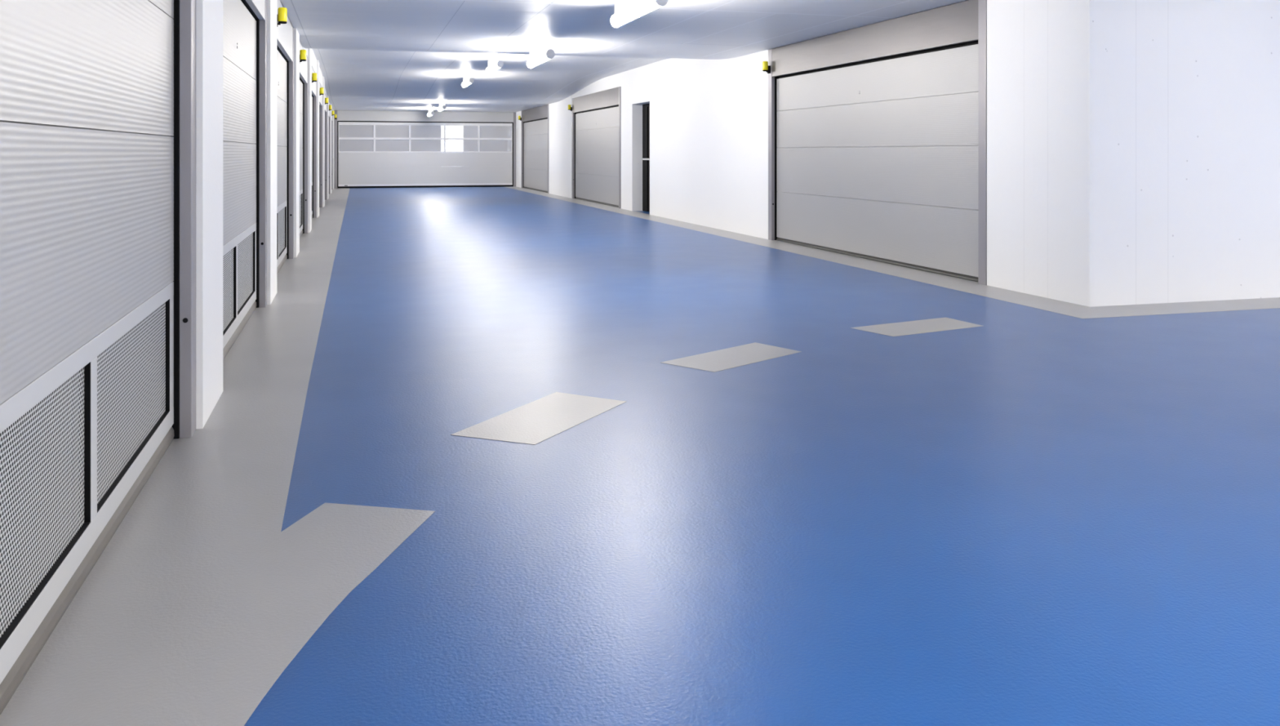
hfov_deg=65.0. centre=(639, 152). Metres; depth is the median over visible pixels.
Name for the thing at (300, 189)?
vent
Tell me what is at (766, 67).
warning lamp
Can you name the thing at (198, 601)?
floor
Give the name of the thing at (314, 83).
garage door
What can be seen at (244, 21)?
garage door
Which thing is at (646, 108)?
door
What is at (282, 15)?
warning lamp
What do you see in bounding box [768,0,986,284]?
garage door
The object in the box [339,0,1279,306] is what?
wall
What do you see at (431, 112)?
ceiling light
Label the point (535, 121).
garage door
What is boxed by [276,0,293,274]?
garage door
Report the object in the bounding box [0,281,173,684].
vent
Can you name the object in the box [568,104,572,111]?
warning lamp
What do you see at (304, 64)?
garage door
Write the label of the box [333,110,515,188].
garage door
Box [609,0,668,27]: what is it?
ceiling light
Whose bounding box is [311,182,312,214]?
vent
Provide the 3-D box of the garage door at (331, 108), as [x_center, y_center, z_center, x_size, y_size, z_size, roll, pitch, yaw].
[-9.680,-0.108,31.330,0.130,2.616,2.983,0,0,-16]
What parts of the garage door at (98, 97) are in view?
panel, panel, panel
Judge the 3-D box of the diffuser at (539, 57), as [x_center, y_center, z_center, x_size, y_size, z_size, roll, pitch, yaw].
[-1.329,-1.241,13.347,0.104,0.124,1.440,0,0,-16]
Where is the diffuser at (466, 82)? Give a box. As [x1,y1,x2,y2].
[462,78,471,87]
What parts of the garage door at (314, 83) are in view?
panel, panel, panel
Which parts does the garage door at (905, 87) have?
panel, panel, panel, panel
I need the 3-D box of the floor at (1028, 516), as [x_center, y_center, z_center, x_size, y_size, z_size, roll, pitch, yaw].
[1.887,1.300,19.099,16.500,0.200,54.300,0,0,-16]
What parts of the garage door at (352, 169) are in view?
panel, panel, rail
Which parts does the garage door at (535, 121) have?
panel, panel, panel, panel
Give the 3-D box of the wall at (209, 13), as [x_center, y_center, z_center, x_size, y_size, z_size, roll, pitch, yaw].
[-4.449,-0.325,12.364,0.520,3.050,44.220,0,0,-16]
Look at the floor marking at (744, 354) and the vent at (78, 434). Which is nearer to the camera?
the vent at (78, 434)
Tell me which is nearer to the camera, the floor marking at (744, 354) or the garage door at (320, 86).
the floor marking at (744, 354)
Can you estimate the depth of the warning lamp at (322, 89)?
19.30 m
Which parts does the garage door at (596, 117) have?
panel, panel, panel, panel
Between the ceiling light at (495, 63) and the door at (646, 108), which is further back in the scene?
the door at (646, 108)
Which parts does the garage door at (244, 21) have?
panel, panel, panel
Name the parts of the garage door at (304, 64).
panel, panel, panel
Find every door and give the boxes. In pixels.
[0,0,195,715]
[222,0,266,359]
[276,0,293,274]
[299,41,307,237]
[311,66,316,217]
[319,82,322,207]
[324,93,326,199]
[328,102,329,193]
[331,107,333,189]
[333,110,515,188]
[521,104,548,193]
[571,86,621,208]
[642,103,649,211]
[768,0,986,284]
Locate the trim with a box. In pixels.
[506,186,1279,318]
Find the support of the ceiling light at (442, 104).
attached to the ceiling
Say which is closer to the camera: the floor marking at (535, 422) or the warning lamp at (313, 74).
the floor marking at (535, 422)
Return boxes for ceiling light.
[426,107,434,116]
[437,100,446,111]
[461,71,474,87]
[485,53,503,74]
[526,40,555,68]
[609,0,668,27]
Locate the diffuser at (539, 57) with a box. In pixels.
[527,50,550,67]
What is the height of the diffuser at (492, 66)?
0.124 m
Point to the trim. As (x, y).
(1068, 308)
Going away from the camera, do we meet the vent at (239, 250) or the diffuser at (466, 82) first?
the vent at (239, 250)
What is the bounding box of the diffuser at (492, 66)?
[486,62,499,74]
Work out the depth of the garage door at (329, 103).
29.10 m
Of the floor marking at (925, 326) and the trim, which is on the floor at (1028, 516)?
the floor marking at (925, 326)
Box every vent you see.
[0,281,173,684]
[222,222,256,348]
[276,200,287,267]
[299,188,302,233]
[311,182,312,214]
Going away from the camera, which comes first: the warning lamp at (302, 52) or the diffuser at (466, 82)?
the warning lamp at (302, 52)
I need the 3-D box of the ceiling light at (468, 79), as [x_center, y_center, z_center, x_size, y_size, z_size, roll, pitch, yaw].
[-3.742,-1.574,21.810,0.110,0.240,1.500,0,0,-16]
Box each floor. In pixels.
[0,187,435,725]
[244,186,1279,725]
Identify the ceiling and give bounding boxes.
[280,0,967,112]
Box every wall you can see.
[195,0,333,428]
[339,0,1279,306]
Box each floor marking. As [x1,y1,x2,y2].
[450,391,626,444]
[661,342,801,372]
[849,317,982,336]
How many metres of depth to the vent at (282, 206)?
10.75 m
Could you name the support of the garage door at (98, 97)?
in the wall at (209, 13)
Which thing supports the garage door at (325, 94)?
in the wall at (209, 13)
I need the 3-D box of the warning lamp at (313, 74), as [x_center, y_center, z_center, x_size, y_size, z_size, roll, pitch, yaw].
[-5.124,-1.167,15.775,0.104,0.165,0.076,0,0,-16]
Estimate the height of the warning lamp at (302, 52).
0.165 m
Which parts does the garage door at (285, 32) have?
panel, panel, panel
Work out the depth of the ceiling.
12.37 m
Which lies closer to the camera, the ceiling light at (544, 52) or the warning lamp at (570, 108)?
the ceiling light at (544, 52)
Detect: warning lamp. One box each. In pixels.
[276,7,287,26]
[299,49,306,62]
[311,72,316,82]
[319,87,324,96]
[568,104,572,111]
[762,61,770,73]
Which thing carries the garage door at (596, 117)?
in the wall at (1133, 146)

